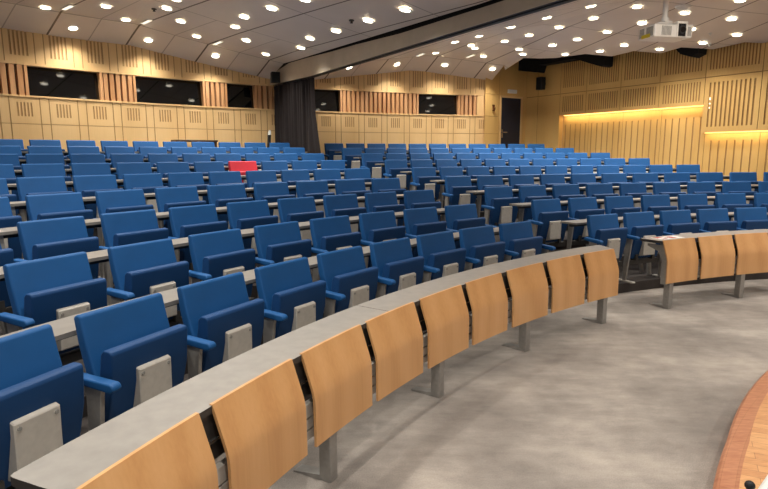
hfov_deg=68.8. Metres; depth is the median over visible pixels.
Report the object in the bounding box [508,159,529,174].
seat
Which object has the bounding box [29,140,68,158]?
seat
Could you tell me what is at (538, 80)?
grille
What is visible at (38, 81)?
window
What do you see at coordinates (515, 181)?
seat
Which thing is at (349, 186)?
seat
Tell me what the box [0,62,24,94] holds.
trim
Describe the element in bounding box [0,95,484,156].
wall
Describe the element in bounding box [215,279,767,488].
floor
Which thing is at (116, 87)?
trim
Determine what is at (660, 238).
leaflet
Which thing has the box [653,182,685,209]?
seat
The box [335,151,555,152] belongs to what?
countertop
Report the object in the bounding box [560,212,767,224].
countertop
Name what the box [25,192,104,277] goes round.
seat
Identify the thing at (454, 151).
seat
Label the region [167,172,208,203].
seat
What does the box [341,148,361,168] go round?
seat
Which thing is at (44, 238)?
seat
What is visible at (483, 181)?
seat
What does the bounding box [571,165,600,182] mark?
seat
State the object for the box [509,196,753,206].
countertop
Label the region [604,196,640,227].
seat
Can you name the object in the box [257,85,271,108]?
trim
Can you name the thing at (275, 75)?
grille
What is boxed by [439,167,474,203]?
seat
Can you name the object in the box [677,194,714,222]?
seat
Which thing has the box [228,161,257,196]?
seat
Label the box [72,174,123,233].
seat
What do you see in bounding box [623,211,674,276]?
seat
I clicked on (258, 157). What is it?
seat
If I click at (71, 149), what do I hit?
seat
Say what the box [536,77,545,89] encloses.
loudspeaker
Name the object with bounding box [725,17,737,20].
recessed light
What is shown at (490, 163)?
seat
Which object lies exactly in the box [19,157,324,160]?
countertop
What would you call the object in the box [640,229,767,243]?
countertop
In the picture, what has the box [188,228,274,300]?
seat
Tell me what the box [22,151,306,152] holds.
countertop
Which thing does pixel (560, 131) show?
trim
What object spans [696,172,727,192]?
seat
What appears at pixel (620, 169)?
desk
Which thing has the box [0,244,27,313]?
seat
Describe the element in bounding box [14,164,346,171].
countertop
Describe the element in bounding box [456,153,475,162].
seat
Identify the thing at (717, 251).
desk
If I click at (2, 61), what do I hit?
trim
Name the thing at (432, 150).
seat
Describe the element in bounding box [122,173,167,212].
seat
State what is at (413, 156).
seat
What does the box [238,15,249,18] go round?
recessed light
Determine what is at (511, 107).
door
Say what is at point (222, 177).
seat
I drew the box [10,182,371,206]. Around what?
countertop
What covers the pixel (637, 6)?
recessed light
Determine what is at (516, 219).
floor
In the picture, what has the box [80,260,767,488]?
floor
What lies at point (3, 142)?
seat
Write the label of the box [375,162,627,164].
countertop
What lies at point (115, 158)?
seat
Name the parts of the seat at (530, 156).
backrest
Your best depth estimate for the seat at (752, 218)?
7.49 m
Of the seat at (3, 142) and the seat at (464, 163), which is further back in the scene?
the seat at (464, 163)
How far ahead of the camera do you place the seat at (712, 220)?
7.33 m
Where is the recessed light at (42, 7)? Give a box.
[39,6,51,9]
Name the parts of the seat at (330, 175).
backrest, seat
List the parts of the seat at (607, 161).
backrest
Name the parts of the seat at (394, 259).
backrest, seat, underside plate, armrest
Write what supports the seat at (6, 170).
on the floor at (94, 234)
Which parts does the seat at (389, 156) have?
backrest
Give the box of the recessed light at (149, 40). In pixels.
[143,38,153,42]
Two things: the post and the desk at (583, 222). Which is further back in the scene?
the post
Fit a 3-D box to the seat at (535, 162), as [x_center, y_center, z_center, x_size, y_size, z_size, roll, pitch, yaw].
[3.352,-1.344,11.551,0.545,0.836,0.308,-3,9,-15]
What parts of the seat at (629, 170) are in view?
backrest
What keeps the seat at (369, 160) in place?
on the floor
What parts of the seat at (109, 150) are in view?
backrest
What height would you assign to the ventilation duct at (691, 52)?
0.575 m
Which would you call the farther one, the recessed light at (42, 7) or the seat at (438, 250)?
the recessed light at (42, 7)
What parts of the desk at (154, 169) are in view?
rail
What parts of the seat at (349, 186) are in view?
backrest, seat, underside plate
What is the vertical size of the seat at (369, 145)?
0.836 m
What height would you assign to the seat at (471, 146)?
0.836 m
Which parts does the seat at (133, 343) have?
backrest, seat, underside plate, armrest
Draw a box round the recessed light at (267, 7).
[265,6,277,10]
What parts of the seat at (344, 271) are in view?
backrest, seat, underside plate, armrest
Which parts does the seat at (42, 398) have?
backrest, underside plate, seat, armrest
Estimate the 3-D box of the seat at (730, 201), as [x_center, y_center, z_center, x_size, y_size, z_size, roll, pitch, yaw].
[5.276,-0.340,8.383,0.632,0.836,0.308,-2,9,-9]
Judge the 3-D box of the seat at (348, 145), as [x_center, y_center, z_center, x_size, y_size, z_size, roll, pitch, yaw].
[-0.577,-1.936,13.083,0.542,0.836,0.308,-5,10,-27]
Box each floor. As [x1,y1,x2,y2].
[0,230,585,335]
[5,219,567,307]
[22,208,518,257]
[64,247,700,417]
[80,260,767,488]
[93,199,476,236]
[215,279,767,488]
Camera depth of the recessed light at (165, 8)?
9.03 m
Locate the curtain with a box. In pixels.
[274,78,320,152]
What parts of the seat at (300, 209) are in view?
backrest, seat, underside plate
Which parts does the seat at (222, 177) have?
backrest, seat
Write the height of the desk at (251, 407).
0.733 m
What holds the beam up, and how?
attached to the ceiling
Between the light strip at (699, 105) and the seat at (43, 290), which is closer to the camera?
the seat at (43, 290)
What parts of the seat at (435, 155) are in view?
backrest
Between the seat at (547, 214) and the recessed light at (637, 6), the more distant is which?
the recessed light at (637, 6)
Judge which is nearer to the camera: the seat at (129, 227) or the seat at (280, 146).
the seat at (129, 227)
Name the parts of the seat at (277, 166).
backrest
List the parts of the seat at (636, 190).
backrest, seat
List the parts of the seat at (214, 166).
seat, backrest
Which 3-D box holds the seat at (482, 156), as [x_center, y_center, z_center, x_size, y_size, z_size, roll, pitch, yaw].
[2.354,-1.570,12.223,0.544,0.836,0.308,-3,10,-18]
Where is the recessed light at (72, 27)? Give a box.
[67,25,78,30]
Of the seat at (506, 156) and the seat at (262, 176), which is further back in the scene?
the seat at (506, 156)
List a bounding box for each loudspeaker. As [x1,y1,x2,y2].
[270,72,279,83]
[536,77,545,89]
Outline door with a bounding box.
[499,95,522,147]
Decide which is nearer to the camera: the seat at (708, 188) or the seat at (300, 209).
the seat at (300, 209)
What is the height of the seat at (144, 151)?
0.836 m
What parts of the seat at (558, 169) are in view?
backrest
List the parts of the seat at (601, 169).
backrest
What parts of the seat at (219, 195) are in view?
backrest, seat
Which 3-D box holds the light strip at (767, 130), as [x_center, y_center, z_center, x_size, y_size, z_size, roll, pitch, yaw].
[8.720,-1.908,9.005,0.070,0.014,6.980,-6,11,-33]
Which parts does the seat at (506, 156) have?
backrest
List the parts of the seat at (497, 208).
armrest, backrest, seat, underside plate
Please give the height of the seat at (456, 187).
0.836 m
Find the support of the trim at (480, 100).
attached to the wall
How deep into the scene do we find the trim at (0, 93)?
11.87 m
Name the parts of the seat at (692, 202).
backrest, seat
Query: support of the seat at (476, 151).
on the floor
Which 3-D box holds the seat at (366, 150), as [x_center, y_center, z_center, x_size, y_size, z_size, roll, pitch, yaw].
[-0.122,-1.683,12.234,0.541,0.836,0.308,-5,10,-26]
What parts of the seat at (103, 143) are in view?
backrest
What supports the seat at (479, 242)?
on the floor at (744, 456)
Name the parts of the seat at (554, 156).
backrest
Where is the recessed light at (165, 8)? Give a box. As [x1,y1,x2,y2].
[161,6,171,10]
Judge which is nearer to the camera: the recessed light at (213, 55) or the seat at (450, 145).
the recessed light at (213, 55)
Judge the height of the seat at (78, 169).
0.836 m
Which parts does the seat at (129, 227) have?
backrest, seat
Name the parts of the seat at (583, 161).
backrest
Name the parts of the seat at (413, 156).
backrest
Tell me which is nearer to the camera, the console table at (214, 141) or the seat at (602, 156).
the console table at (214, 141)
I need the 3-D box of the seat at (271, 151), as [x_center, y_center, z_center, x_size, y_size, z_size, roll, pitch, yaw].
[-2.165,-1.480,11.008,0.546,0.836,0.308,-7,11,-35]
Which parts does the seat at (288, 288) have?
backrest, seat, underside plate, armrest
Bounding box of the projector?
[638,0,691,42]
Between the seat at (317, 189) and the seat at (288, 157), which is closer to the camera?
the seat at (317, 189)
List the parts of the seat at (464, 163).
backrest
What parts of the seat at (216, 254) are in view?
backrest, seat, underside plate, armrest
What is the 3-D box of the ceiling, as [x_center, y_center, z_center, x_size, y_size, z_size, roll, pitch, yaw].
[0.985,-2.967,5.730,23.011,0.727,18.994,0,9,0]
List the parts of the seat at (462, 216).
backrest, seat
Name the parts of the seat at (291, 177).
backrest, seat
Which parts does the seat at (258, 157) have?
backrest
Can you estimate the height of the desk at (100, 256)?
0.767 m
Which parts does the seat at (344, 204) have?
backrest, seat, underside plate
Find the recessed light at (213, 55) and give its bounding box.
[211,54,219,57]
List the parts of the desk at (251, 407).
panel, panel, leg, panel, panel, rail, rail, leg, panel, panel, leg, panel, panel, panel, leg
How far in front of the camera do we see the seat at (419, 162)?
10.61 m
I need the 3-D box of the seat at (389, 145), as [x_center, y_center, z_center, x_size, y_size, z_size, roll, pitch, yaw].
[0.403,-2.011,13.532,0.542,0.836,0.308,-4,10,-23]
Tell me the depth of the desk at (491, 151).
12.99 m
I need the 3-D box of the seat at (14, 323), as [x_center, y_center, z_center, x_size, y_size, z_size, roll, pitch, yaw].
[-2.111,0.583,2.772,0.308,0.836,0.628,4,10,23]
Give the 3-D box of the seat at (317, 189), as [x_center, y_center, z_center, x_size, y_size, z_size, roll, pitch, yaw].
[-0.830,-0.415,7.383,0.606,0.836,0.308,-8,12,-41]
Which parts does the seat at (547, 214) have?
armrest, backrest, seat, underside plate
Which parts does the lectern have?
screen frame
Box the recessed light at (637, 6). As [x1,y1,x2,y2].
[631,5,642,8]
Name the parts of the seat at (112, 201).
backrest, seat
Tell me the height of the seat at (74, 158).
0.836 m
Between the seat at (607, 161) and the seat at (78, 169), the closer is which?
the seat at (78, 169)
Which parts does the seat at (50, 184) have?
backrest, seat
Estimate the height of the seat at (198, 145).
0.836 m
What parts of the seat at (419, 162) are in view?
backrest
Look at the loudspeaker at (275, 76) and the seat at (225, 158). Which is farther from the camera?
the loudspeaker at (275, 76)
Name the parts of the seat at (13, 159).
backrest, seat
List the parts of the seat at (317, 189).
backrest, seat, underside plate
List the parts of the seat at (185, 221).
backrest, seat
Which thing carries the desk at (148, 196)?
on the floor at (516, 219)
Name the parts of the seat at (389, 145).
backrest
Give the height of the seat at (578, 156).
0.836 m
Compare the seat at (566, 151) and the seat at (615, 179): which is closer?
the seat at (615, 179)
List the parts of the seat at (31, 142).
backrest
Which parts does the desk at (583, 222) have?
leg, rail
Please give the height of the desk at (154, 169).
0.760 m
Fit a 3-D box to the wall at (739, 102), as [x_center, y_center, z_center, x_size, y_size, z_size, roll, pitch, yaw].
[8.102,-2.746,9.685,0.014,3.400,15.000,-6,11,-33]
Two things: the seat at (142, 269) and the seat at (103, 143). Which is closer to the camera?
the seat at (142, 269)
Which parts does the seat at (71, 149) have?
backrest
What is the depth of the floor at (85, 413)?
4.03 m
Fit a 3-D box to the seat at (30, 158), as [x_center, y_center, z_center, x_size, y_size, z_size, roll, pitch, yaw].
[-4.435,-0.801,7.561,0.308,0.836,0.546,7,12,38]
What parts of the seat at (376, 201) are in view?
backrest, seat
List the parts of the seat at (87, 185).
backrest, seat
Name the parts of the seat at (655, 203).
backrest, seat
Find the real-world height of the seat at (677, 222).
0.836 m
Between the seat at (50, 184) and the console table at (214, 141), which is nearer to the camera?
the seat at (50, 184)
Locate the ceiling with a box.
[0,0,767,79]
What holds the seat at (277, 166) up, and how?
on the floor at (94, 234)
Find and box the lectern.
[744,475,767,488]
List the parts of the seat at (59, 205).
backrest, seat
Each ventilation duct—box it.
[518,54,613,72]
[676,47,706,57]
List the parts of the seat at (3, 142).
backrest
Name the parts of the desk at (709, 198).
rail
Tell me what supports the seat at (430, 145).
on the floor
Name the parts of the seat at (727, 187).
backrest, seat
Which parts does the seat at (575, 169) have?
backrest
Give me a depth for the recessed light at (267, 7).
8.29 m
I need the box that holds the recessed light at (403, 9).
[398,7,411,11]
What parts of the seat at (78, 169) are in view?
backrest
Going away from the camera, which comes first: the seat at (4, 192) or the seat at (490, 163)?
the seat at (4, 192)
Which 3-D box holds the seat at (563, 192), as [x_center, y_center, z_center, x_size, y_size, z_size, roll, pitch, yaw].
[2.898,-0.500,8.628,0.617,0.836,0.308,-4,10,-21]
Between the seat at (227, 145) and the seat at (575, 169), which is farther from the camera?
the seat at (227, 145)
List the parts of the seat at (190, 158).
backrest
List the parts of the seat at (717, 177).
backrest, seat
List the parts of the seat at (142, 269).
backrest, seat, underside plate, armrest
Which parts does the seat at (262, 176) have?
backrest, seat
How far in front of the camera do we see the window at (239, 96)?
12.62 m
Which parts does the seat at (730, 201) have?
backrest, seat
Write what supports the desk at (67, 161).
on the floor
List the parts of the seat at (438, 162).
backrest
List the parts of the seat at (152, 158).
backrest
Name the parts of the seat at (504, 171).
backrest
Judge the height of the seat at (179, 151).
0.836 m
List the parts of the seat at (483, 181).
backrest, seat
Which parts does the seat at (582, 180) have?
backrest, seat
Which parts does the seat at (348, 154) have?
backrest, seat, underside plate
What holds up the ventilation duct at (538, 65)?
attached to the wall at (739, 102)
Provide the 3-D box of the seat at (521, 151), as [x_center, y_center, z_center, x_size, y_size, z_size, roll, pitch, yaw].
[3.422,-1.895,13.481,0.541,0.836,0.308,-2,9,-12]
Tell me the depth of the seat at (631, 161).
11.95 m
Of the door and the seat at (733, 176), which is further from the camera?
the door
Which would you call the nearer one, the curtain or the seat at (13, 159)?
the seat at (13, 159)
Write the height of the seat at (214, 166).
0.836 m
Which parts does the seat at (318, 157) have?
backrest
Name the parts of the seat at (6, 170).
backrest, seat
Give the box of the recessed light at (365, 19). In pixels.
[362,18,373,22]
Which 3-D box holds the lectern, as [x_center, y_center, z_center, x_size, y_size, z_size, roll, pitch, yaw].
[0.998,0.940,1.231,0.320,0.781,0.403,-9,12,-42]
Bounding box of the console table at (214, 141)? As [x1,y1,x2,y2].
[171,140,217,146]
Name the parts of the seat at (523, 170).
backrest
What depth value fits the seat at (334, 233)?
5.31 m
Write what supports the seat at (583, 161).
on the floor at (94, 234)
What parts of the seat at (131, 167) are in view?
backrest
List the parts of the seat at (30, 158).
backrest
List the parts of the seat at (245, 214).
backrest, underside plate, seat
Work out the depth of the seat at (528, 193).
8.32 m
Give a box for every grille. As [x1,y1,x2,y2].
[272,72,279,81]
[536,77,540,88]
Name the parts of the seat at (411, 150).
backrest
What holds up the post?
on the floor
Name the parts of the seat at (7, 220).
underside plate, backrest, seat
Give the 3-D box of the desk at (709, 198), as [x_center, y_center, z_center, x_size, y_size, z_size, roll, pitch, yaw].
[3.982,-0.289,8.308,4.781,0.767,0.522,-3,9,-16]
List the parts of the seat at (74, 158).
backrest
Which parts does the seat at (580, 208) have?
backrest, underside plate, seat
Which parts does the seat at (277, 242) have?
backrest, seat, underside plate, armrest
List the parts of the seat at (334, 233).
backrest, seat, underside plate, armrest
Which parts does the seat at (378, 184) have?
backrest, seat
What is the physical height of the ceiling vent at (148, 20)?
0.016 m
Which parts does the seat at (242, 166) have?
backrest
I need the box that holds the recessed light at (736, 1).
[733,0,746,2]
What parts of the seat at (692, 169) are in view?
backrest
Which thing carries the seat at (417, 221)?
on the floor at (85, 413)
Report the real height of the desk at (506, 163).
0.760 m
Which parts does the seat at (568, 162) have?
backrest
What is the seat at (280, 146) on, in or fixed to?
on the floor
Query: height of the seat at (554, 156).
0.836 m
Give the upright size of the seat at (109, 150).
0.836 m
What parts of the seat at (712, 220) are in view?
backrest, seat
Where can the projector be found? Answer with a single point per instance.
(664, 30)
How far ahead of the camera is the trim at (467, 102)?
15.03 m
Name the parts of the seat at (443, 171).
backrest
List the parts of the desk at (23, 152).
rail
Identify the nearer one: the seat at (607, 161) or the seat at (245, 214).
the seat at (245, 214)
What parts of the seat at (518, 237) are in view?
backrest, seat, underside plate, armrest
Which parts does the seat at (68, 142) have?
backrest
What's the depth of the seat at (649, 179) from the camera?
10.04 m
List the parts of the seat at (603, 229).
armrest, backrest, seat, underside plate, armrest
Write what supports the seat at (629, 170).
on the floor at (517, 217)
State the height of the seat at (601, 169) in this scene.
0.836 m
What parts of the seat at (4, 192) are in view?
backrest, seat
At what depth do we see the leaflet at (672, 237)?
6.24 m
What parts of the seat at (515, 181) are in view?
backrest, seat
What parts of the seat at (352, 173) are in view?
backrest, seat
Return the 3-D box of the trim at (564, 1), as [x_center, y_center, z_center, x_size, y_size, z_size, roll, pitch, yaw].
[0.226,-2.966,8.600,0.224,0.011,10.154,-6,11,-31]
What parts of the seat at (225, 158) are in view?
backrest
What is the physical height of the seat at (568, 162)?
0.836 m
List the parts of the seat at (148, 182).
backrest, seat, underside plate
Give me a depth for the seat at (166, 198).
5.96 m
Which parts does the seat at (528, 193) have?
backrest, seat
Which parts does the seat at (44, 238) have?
backrest, seat, armrest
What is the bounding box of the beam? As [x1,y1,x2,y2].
[270,0,576,84]
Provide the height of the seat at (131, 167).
0.836 m
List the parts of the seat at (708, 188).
backrest, seat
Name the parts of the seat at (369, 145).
backrest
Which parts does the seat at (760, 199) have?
backrest, seat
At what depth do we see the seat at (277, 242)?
4.84 m
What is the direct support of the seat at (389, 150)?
on the floor
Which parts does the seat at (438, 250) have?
backrest, seat, underside plate, armrest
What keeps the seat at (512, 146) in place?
on the floor
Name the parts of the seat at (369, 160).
backrest, seat, underside plate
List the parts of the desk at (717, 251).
leg, panel, panel, rail, rail, leg, panel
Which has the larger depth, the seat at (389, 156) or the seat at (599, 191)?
the seat at (389, 156)
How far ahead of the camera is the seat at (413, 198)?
7.33 m
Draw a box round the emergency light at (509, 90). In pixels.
[507,89,516,93]
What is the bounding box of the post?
[267,130,270,147]
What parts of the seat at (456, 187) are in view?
armrest, backrest, seat, underside plate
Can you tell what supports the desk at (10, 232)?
on the floor at (254, 294)
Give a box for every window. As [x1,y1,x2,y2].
[22,65,103,99]
[132,75,205,105]
[224,83,257,107]
[272,86,341,111]
[416,94,459,114]
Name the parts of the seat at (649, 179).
backrest, seat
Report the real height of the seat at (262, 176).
0.836 m
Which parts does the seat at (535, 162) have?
backrest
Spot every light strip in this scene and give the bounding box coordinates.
[564,105,702,115]
[707,130,767,132]
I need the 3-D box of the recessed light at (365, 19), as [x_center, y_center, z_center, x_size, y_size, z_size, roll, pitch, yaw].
[-0.231,-3.264,8.176,0.180,0.046,0.182,-5,10,-29]
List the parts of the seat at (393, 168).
backrest, seat, underside plate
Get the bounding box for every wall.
[0,28,485,93]
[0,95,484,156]
[484,61,526,147]
[524,42,767,150]
[562,106,767,181]
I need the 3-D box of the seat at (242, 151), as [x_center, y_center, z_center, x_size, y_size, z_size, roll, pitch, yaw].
[-2.604,-1.427,10.683,0.546,0.836,0.308,-7,12,-37]
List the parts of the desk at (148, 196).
leg, rail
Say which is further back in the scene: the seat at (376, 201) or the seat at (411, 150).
the seat at (411, 150)
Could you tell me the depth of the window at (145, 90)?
11.65 m
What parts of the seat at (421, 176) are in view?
backrest, seat, underside plate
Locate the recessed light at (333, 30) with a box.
[330,29,340,32]
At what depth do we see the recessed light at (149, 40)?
10.84 m
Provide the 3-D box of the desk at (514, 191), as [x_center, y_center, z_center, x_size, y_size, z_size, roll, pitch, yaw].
[4.079,-0.551,9.144,5.966,0.765,0.646,-2,9,-14]
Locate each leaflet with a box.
[652,237,671,239]
[664,236,684,238]
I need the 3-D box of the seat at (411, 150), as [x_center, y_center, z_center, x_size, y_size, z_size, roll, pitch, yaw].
[0.857,-1.758,12.679,0.541,0.836,0.308,-4,10,-22]
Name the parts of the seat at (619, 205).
backrest, seat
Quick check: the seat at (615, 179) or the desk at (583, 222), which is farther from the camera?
the seat at (615, 179)
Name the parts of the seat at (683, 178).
backrest, seat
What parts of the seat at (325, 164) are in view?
backrest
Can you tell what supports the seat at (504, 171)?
on the floor at (517, 217)
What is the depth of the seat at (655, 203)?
8.09 m
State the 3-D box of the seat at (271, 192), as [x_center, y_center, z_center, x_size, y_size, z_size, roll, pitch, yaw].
[-1.280,-0.347,6.968,0.606,0.836,0.308,-9,13,-44]
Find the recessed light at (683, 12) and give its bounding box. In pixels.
[679,11,690,14]
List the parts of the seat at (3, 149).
backrest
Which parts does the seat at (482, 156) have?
backrest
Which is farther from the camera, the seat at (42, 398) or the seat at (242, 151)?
the seat at (242, 151)
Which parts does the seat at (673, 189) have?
backrest, seat, underside plate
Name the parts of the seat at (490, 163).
backrest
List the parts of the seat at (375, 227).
backrest, seat, armrest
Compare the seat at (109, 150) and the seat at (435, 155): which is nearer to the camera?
the seat at (109, 150)
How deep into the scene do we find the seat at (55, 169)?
6.66 m
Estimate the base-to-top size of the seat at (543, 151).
0.836 m
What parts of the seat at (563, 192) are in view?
backrest, seat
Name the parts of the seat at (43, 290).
backrest, seat, underside plate, armrest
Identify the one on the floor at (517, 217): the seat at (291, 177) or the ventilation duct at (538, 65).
the seat at (291, 177)
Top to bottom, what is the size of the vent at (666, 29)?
0.110 m
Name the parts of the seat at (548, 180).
backrest, seat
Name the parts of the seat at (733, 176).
backrest, seat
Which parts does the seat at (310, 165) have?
backrest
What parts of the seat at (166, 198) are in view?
backrest, seat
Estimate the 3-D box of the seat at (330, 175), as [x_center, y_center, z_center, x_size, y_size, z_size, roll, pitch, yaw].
[-0.764,-0.732,8.583,0.548,0.836,0.308,-7,11,-37]
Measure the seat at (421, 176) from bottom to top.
0.836 m
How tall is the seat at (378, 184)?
0.836 m
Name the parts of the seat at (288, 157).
backrest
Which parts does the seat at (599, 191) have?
backrest, seat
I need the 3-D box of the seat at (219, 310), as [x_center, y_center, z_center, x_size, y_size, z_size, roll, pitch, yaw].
[-0.876,0.618,3.344,0.308,0.836,0.595,5,10,29]
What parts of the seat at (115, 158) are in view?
backrest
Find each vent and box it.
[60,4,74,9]
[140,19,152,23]
[646,28,652,35]
[662,25,671,34]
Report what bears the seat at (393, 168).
on the floor at (94, 234)
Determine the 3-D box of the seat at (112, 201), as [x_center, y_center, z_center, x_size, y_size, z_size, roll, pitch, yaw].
[-2.486,-0.122,5.587,0.308,0.836,0.606,6,11,35]
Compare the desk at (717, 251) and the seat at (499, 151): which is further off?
the seat at (499, 151)
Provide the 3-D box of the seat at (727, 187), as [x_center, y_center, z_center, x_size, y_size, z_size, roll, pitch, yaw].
[5.943,-0.618,9.303,0.617,0.836,0.308,-1,9,-4]
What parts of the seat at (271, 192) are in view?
backrest, underside plate, seat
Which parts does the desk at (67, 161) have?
rail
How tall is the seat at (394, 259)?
0.836 m
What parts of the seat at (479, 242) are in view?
backrest, seat, underside plate, armrest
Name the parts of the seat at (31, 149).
backrest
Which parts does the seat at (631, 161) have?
backrest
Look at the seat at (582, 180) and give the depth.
9.75 m
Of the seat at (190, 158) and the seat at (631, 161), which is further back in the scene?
the seat at (631, 161)
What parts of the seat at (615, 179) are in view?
backrest, seat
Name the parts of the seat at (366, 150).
backrest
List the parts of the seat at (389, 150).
backrest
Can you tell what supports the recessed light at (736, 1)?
in the ceiling
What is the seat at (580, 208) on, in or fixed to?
on the floor at (85, 413)
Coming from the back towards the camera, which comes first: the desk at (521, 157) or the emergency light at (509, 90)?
the emergency light at (509, 90)
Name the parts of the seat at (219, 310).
backrest, seat, underside plate, armrest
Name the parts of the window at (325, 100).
pane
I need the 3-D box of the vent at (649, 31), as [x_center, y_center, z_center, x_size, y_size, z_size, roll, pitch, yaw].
[3.309,-2.652,6.982,0.008,0.110,0.121,-2,9,-12]
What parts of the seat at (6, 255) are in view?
seat, armrest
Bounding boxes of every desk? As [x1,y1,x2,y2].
[0,194,403,334]
[0,208,444,281]
[0,227,498,340]
[7,173,370,190]
[10,182,371,258]
[10,245,618,488]
[14,164,346,175]
[19,157,324,164]
[22,151,306,155]
[335,151,555,153]
[353,156,589,159]
[375,162,627,166]
[400,168,675,174]
[430,176,728,183]
[466,185,757,194]
[509,196,753,245]
[560,212,767,274]
[640,229,767,308]
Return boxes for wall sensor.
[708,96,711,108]
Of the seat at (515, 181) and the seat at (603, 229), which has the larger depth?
the seat at (515, 181)
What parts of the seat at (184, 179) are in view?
backrest, seat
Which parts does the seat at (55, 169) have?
backrest, seat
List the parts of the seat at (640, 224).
backrest, seat, underside plate, armrest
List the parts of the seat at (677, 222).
backrest, seat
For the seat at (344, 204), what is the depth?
6.54 m
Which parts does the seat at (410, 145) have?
backrest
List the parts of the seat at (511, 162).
backrest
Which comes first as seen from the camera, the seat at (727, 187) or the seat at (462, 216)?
the seat at (462, 216)
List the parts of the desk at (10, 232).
leg, rail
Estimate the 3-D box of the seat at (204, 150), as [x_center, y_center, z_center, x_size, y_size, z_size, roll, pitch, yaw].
[-3.030,-1.371,10.343,0.546,0.836,0.308,-8,12,-39]
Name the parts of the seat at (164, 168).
seat, backrest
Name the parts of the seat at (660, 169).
backrest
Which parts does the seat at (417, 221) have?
backrest, seat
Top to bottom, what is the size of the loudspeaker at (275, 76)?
0.230 m
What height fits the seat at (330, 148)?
0.836 m
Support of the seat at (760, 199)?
on the floor at (85, 413)
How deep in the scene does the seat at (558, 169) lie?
10.62 m
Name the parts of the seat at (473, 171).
seat, backrest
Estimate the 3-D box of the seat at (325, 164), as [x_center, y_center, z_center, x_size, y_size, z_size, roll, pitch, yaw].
[-0.779,-1.033,9.689,0.546,0.836,0.308,-6,11,-34]
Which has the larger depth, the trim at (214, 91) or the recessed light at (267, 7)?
the trim at (214, 91)
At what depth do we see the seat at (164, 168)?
7.88 m
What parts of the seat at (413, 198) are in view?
backrest, seat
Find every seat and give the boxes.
[0,139,26,155]
[0,146,25,165]
[0,154,22,177]
[0,164,19,215]
[0,178,26,258]
[0,197,21,258]
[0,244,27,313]
[0,312,34,333]
[0,324,121,488]
[3,252,134,365]
[16,176,86,220]
[17,216,112,305]
[21,163,74,192]
[25,154,73,191]
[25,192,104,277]
[27,146,72,190]
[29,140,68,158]
[66,140,105,157]
[67,146,111,165]
[70,154,116,176]
[71,163,123,187]
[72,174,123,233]
[74,293,215,421]
[95,189,163,246]
[100,141,127,158]
[100,209,179,288]
[104,146,134,174]
[107,238,211,326]
[110,154,156,185]
[116,162,166,189]
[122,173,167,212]
[133,141,158,150]
[139,147,166,158]
[147,154,190,171]
[155,186,205,236]
[156,162,189,186]
[163,141,186,151]
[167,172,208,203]
[168,204,229,270]
[171,147,197,157]
[177,272,287,372]
[182,154,210,171]
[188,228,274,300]
[191,142,214,151]
[194,161,224,184]
[201,147,225,157]
[207,184,252,228]
[208,171,253,197]
[214,154,240,170]
[218,142,240,151]
[226,200,277,263]
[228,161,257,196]
[230,147,253,157]
[244,142,265,151]
[245,153,269,170]
[246,170,290,200]
[253,182,295,222]
[253,221,327,281]
[254,257,345,337]
[257,147,279,157]
[261,161,287,180]
[269,143,289,151]
[274,153,297,169]
[277,196,323,253]
[280,169,314,197]
[283,148,304,157]
[291,160,317,179]
[296,180,334,217]
[301,153,324,168]
[309,215,374,267]
[313,169,345,194]
[317,246,395,312]
[320,160,345,178]
[323,194,365,245]
[324,143,343,159]
[335,179,371,212]
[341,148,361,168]
[344,168,374,192]
[346,143,364,151]
[359,210,415,267]
[360,153,385,177]
[364,148,385,160]
[365,191,405,232]
[367,143,386,154]
[369,237,439,330]
[371,178,405,204]
[383,160,412,190]
[386,153,410,190]
[387,148,409,160]
[388,144,408,154]
[403,189,445,220]
[403,207,458,256]
[408,148,432,160]
[409,144,428,151]
[409,153,435,167]
[410,159,439,200]
[410,167,444,215]
[416,230,480,279]
[429,144,445,151]
[430,148,448,156]
[433,153,459,166]
[435,159,465,192]
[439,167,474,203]
[442,176,484,227]
[444,204,496,248]
[449,144,465,151]
[451,148,469,156]
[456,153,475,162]
[459,225,518,268]
[460,159,490,175]
[466,166,489,201]
[469,144,485,151]
[472,148,490,156]
[477,175,507,214]
[478,153,506,165]
[481,186,524,226]
[484,159,505,174]
[488,144,504,150]
[492,166,515,185]
[493,148,511,156]
[499,221,555,259]
[501,153,519,165]
[508,144,524,150]
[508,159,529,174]
[508,174,547,212]
[514,148,531,155]
[518,185,552,220]
[519,166,541,184]
[523,153,542,165]
[527,144,544,150]
[527,198,579,249]
[532,159,552,173]
[535,148,552,155]
[539,174,569,198]
[545,153,564,165]
[545,165,570,183]
[552,184,585,225]
[556,148,573,155]
[556,158,576,173]
[568,153,587,161]
[568,197,604,244]
[570,173,600,194]
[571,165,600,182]
[580,158,600,172]
[584,213,639,283]
[586,183,618,213]
[590,153,609,161]
[597,165,629,182]
[601,173,631,195]
[604,158,625,172]
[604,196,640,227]
[619,183,651,207]
[623,165,645,182]
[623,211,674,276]
[628,158,649,172]
[632,173,657,194]
[640,194,676,224]
[649,165,672,181]
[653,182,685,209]
[659,210,709,260]
[664,172,694,193]
[676,165,699,181]
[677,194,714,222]
[687,182,720,208]
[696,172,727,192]
[696,208,745,256]
[715,193,752,220]
[722,181,756,206]
[729,172,759,192]
[734,207,767,229]
[754,193,767,218]
[758,181,767,192]
[763,172,767,180]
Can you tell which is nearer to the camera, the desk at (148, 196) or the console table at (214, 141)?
the desk at (148, 196)
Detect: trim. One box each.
[0,60,484,95]
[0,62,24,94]
[0,93,484,115]
[102,73,132,101]
[205,81,224,106]
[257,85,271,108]
[273,0,573,85]
[342,90,415,113]
[460,95,475,114]
[476,95,484,114]
[527,70,767,97]
[558,103,764,147]

